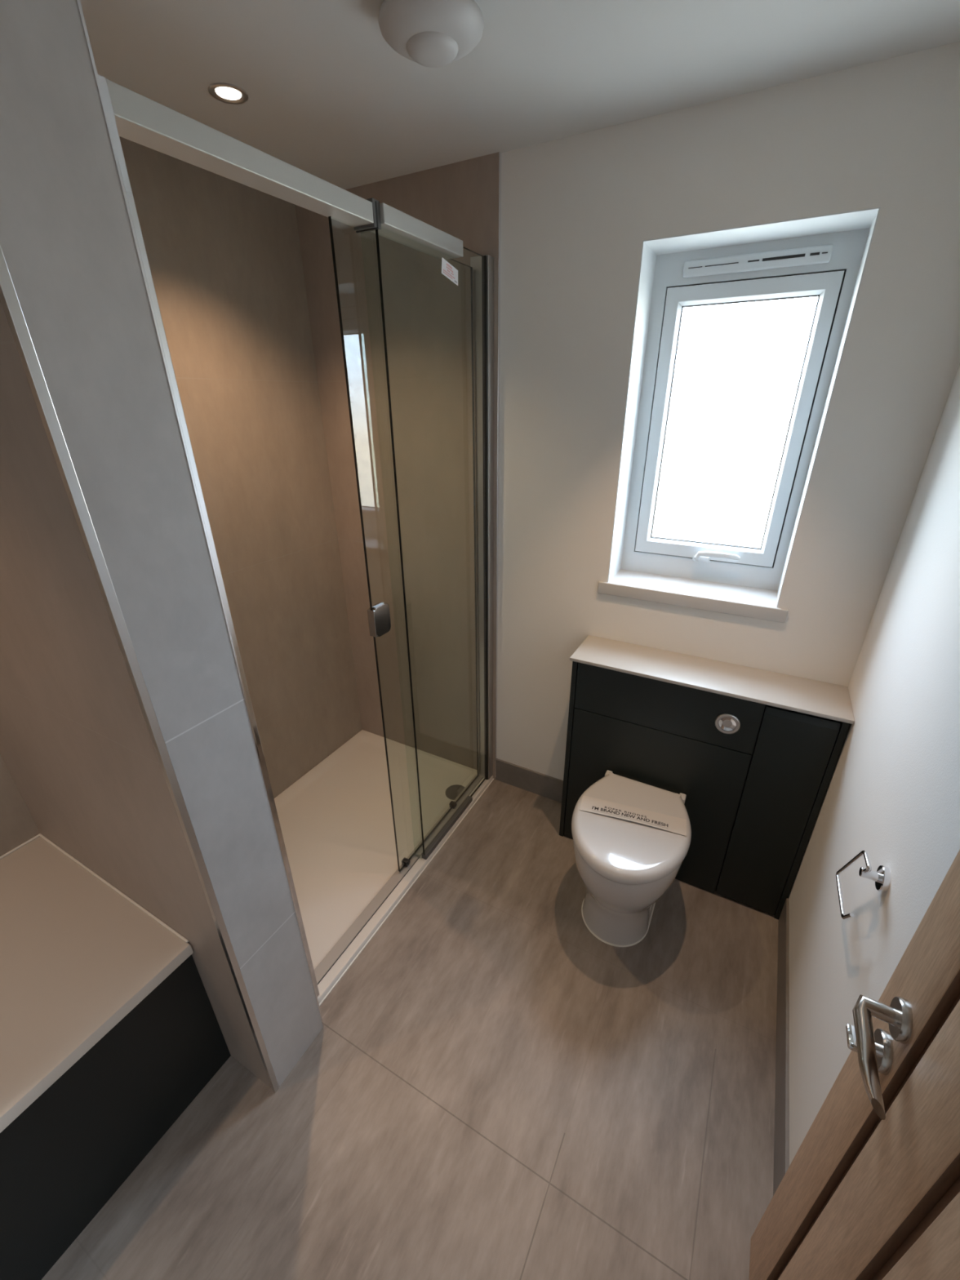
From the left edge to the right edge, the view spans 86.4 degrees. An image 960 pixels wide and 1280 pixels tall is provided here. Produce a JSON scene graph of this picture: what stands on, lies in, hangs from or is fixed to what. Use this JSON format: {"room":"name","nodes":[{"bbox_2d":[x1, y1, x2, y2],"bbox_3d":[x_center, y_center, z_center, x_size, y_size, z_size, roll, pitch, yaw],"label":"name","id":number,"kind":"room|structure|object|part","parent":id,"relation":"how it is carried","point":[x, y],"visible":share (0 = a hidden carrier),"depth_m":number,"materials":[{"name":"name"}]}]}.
{"room":"bathroom","nodes":[
{"label":"bathroom","id":0,"kind":"room"},
{"bbox_2d":[0,0,323,1088],"bbox_3d":[-0.927,0.040,1.169,0.903,2.400,0.185,13,28,26],"label":"wall","id":1,"kind":"structure","parent":0,"point":[77,747],"depth_m":0.88,"materials":[{"name":"tile"}]},
{"bbox_2d":[0,245,279,1093],"bbox_3d":[-0.577,0.161,0.906,0.014,2.400,0.014,13,28,26],"label":"trim","id":2,"kind":"structure","parent":1,"relation":"attached to","point":[9,300],"depth_m":0.80,"materials":[{"name":"silver metal"}]},
{"bbox_2d":[76,0,324,1026],"bbox_3d":[-0.492,0.093,1.047,0.013,2.400,0.004,13,28,26],"label":"trim","id":3,"kind":"structure","parent":1,"relation":"attached to","point":[78,2],"depth_m":0.82,"materials":[{"name":"silver metal"}]},
{"bbox_2d":[0,136,362,859],"bbox_3d":[-1.504,0.048,1.162,0.100,2.400,3.260,13,28,26],"label":"wall","id":4,"kind":"structure","parent":0,"point":[224,254],"depth_m":1.97,"materials":[{"name":"tile"}]},
{"bbox_2d":[41,778,778,1279],"bbox_3d":[-0.447,1.341,1.330,2.320,0.100,3.560,13,28,26],"label":"floor","id":5,"kind":"structure","parent":0,"point":[494,1087],"depth_m":1.37,"materials":[{"name":"tile"}]},
{"bbox_2d":[0,833,193,1133],"bbox_3d":[-1.446,1.183,0.827,0.740,0.414,1.718,13,28,26],"label":"ledge","id":6,"kind":"object","parent":5,"relation":"on","point":[77,954],"visible":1,"depth_m":1.22,"materials":[{"name":"beige plastic"}]},
{"bbox_2d":[0,954,231,1279],"bbox_3d":[-1.148,1.316,0.709,0.018,0.487,1.720,13,28,26],"label":"bath panel","id":7,"kind":"object","parent":6,"relation":"attached to","point":[65,1156],"visible":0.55,"depth_m":1.16,"materials":[{"name":"black"}]},
{"bbox_2d":[274,729,493,1006],"bbox_3d":[-0.599,0.840,2.254,0.849,0.022,1.243,13,28,26],"label":"shower tray","id":8,"kind":"object","parent":5,"relation":"on","point":[336,822],"visible":0.7,"depth_m":2.27,"materials":[{"name":"white stone"}]},
{"bbox_2d":[97,74,493,997],"bbox_3d":[-0.272,-0.055,1.629,0.085,2.125,1.242,13,28,26],"label":"shower door frame","id":9,"kind":"structure","parent":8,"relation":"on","point":[132,116],"depth_m":1.34,"materials":[{"name":"silver metal"}]},
{"bbox_3d":[-0.327,-0.952,1.099,0.075,0.043,1.028,13,28,26],"label":"header rail","id":10,"kind":"part","parent":9,"relation":"part of","materials":[{"name":"silver metal"}]},
{"bbox_3d":[-0.314,-0.064,1.593,0.026,0.096,0.074,13,28,26],"label":"pull handle","id":11,"kind":"part","parent":9,"relation":"part of","materials":[{"name":"silver metal"}]},
{"bbox_3d":[-0.174,-0.143,1.838,0.008,2.076,0.647,13,28,26],"label":"sliding panel","id":12,"kind":"part","parent":9,"relation":"part of","materials":[{"name":"clear glass"}]},
{"bbox_3d":[-0.106,-0.170,1.860,0.008,2.096,0.548,13,28,26],"label":"fixed panel","id":13,"kind":"part","parent":9,"relation":"part of","materials":[{"name":"clear glass"}]},
{"bbox_2d":[441,257,457,285],"bbox_3d":[-0.087,-1.068,1.482,0.001,0.055,0.093,13,28,26],"label":"sticker","id":14,"kind":"object","parent":9,"relation":"attached to","point":[448,270],"visible":1,"depth_m":1.48,"materials":[{"name":"white paper"}]},
{"bbox_2d":[571,769,691,946],"bbox_3d":[0.507,0.803,1.810,0.384,0.449,0.479,13,28,26],"label":"toilet","id":15,"kind":"object","parent":5,"relation":"on","point":[624,867],"visible":0.98,"depth_m":1.65,"materials":[{"name":"white ceramic"}]},
{"bbox_3d":[0.502,0.641,1.725,0.370,0.010,0.446,13,28,26],"label":"seat","id":16,"kind":"part","parent":15,"relation":"part of","materials":[{"name":"grey plastic"}]},
{"bbox_3d":[0.500,0.620,1.713,0.384,0.036,0.457,13,28,26],"label":"lid","id":17,"kind":"part","parent":15,"relation":"part of","materials":[{"name":"grey plastic"}]},
{"bbox_2d":[579,795,686,835],"bbox_3d":[0.515,0.589,1.728,0.344,0.007,0.075,8,27,18],"label":"band","id":18,"kind":"object","parent":15,"relation":"on","point":[668,823],"visible":1,"depth_m":1.72,"materials":[{"name":"grey paper"}]},
{"bbox_2d":[559,661,850,919],"bbox_3d":[0.762,0.508,1.940,0.850,0.868,0.205,13,28,26],"label":"base cabinet","id":19,"kind":"object","parent":5,"relation":"on","point":[754,778],"visible":0.86,"depth_m":1.79,"materials":[{"name":"black"}]},
{"bbox_3d":[0.398,0.425,2.123,0.018,0.868,0.201,13,28,26],"label":"panel","id":20,"kind":"part","parent":19,"relation":"part of","materials":[{"name":"black paint"}]},
{"bbox_3d":[0.633,0.613,1.958,0.608,0.656,0.018,13,28,26],"label":"access panel","id":21,"kind":"part","parent":19,"relation":"part of","materials":[{"name":"black paint"}]},
{"bbox_3d":[0.629,0.226,1.776,0.608,0.192,0.018,13,28,26],"label":"fascia panel","id":22,"kind":"part","parent":19,"relation":"part of","materials":[{"name":"black paint"}]},
{"bbox_2d":[569,635,854,724],"bbox_3d":[0.754,0.112,1.746,0.859,0.012,0.221,13,28,26],"label":"countertop","id":23,"kind":"structure","parent":19,"relation":"on","point":[832,701],"depth_m":1.70,"materials":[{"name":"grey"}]},
{"bbox_3d":[0.811,0.275,1.674,0.075,0.075,0.006,13,28,26],"label":"flush plate","id":24,"kind":"part","parent":19,"relation":"part of","materials":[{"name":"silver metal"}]},
{"bbox_3d":[0.989,0.606,1.739,0.198,0.833,0.019,13,28,26],"label":"cabinet door","id":25,"kind":"part","parent":19,"relation":"part of","materials":[{"name":"black paint"}]},
{"bbox_3d":[1.129,0.589,1.760,0.018,0.868,0.201,13,28,26],"label":"panel","id":26,"kind":"part","parent":19,"relation":"part of","materials":[{"name":"black paint"}]},
{"bbox_2d":[80,0,959,189],"bbox_3d":[-0.468,-0.920,0.264,2.320,0.100,3.560,13,28,26],"label":"ceiling","id":27,"kind":"structure","parent":0,"point":[329,98],"depth_m":1.13,"materials":[{"name":"white paint"}]},
{"bbox_2d":[208,82,248,104],"bbox_3d":[-0.607,-1.317,1.233,0.088,0.005,0.088,13,28,26],"label":"recessed light","id":28,"kind":"object","parent":27,"relation":"in","point":[228,93],"visible":1,"depth_m":1.23,"materials":[{"name":"white metal"}]},
{"bbox_3d":[-0.607,-1.317,1.233,0.055,0.004,0.055,-6,26,-11],"label":"bulb","id":29,"kind":"part","parent":28,"relation":"part of","materials":[{"name":"white glass"}]},
{"bbox_2d":[378,0,484,67],"bbox_3d":[-0.091,-1.157,0.969,0.198,0.079,0.198,13,28,26],"label":"ceiling vent","id":30,"kind":"object","parent":27,"relation":"in","point":[431,33],"visible":1,"depth_m":0.94,"materials":[{"name":"grey plastic"}]},
{"bbox_2d":[294,41,959,780],"bbox_3d":[0.321,-0.404,2.085,2.320,2.400,0.310,13,28,26],"label":"wall","id":31,"kind":"structure","parent":0,"point":[578,211],"depth_m":1.67,"materials":[{"name":"white paint"}]},
{"bbox_2d":[495,151,501,779],"bbox_3d":[0.071,-0.387,2.054,0.003,2.400,0.012,13,28,26],"label":"trim","id":32,"kind":"structure","parent":31,"relation":"attached to","point":[500,153],"depth_m":1.87,"materials":[{"name":"silver metal"}]},
{"bbox_2d":[496,758,563,802],"bbox_3d":[0.260,0.682,2.450,0.404,0.126,0.010,13,28,26],"label":"baseboard","id":33,"kind":"structure","parent":31,"relation":"attached to","point":[540,784],"depth_m":2.45,"materials":[{"name":"tile"}]},
{"bbox_2d":[597,206,880,622],"bbox_3d":[0.772,-0.649,1.663,0.621,1.072,0.262,13,28,26],"label":"window","id":34,"kind":"structure","parent":31,"relation":"in","point":[824,256],"depth_m":1.63,"materials":[{"name":"white plastic"}]},
{"bbox_3d":[0.760,-0.171,1.854,0.621,0.046,0.192,13,28,26],"label":"sill","id":35,"kind":"part","parent":34,"relation":"part of","materials":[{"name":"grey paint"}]},
{"bbox_3d":[0.845,-0.294,1.830,0.156,0.051,0.043,13,28,26],"label":"handle","id":36,"kind":"part","parent":34,"relation":"part of","materials":[{"name":"white plastic"}]},
{"bbox_3d":[0.813,-0.690,1.710,0.472,0.850,0.036,13,28,26],"label":"sash","id":37,"kind":"part","parent":34,"relation":"part of","materials":[{"name":"white plastic"}]},
{"bbox_2d":[682,244,833,278],"bbox_3d":[0.800,-1.106,1.495,0.389,0.042,0.015,13,28,26],"label":"vent","id":38,"kind":"object","parent":34,"relation":"attached to","point":[781,259],"depth_m":1.49,"materials":[{"name":"white plastic"}]},
{"bbox_2d":[787,363,959,1165],"bbox_3d":[0.446,0.487,0.194,0.100,2.400,3.260,13,28,26],"label":"wall","id":39,"kind":"structure","parent":0,"point":[892,794],"depth_m":1.14,"materials":[{"name":"white paint"}]},
{"bbox_2d":[773,897,789,1195],"bbox_3d":[0.684,1.289,1.163,0.008,0.118,1.696,13,28,26],"label":"baseboard","id":40,"kind":"structure","parent":39,"relation":"attached to","point":[781,1137],"depth_m":1.41,"materials":[{"name":"tile"}]},
{"bbox_2d":[748,849,959,1279],"bbox_3d":[0.409,0.585,0.424,0.094,2.014,0.776,13,28,26],"label":"door","id":41,"kind":"structure","parent":39,"relation":"in","point":[871,1190],"depth_m":0.66,"materials":[{"name":"brown wood"}]},
{"bbox_3d":[0.511,0.532,0.655,0.050,0.040,0.134,13,28,26],"label":"handle","id":42,"kind":"part","parent":41,"relation":"part of","materials":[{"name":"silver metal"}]},
{"bbox_2d":[835,850,891,919],"bbox_3d":[0.795,0.495,1.064,0.042,0.178,0.169,13,28,26],"label":"toilet roll holder","id":43,"kind":"object","parent":39,"relation":"attached to","point":[882,877],"visible":1,"depth_m":1.00,"materials":[{"name":"silver metal"}]},
{"bbox_3d":[0.781,0.492,1.071,0.008,0.178,0.169,13,28,26],"label":"wire arm","id":44,"kind":"part","parent":43,"relation":"part of","materials":[{"name":"silver metal"}]},
{"bbox_3d":[0.767,0.461,1.004,0.032,0.018,0.018,13,28,26],"label":"post","id":45,"kind":"part","parent":43,"relation":"part of","materials":[{"name":"silver metal"}]}
]}

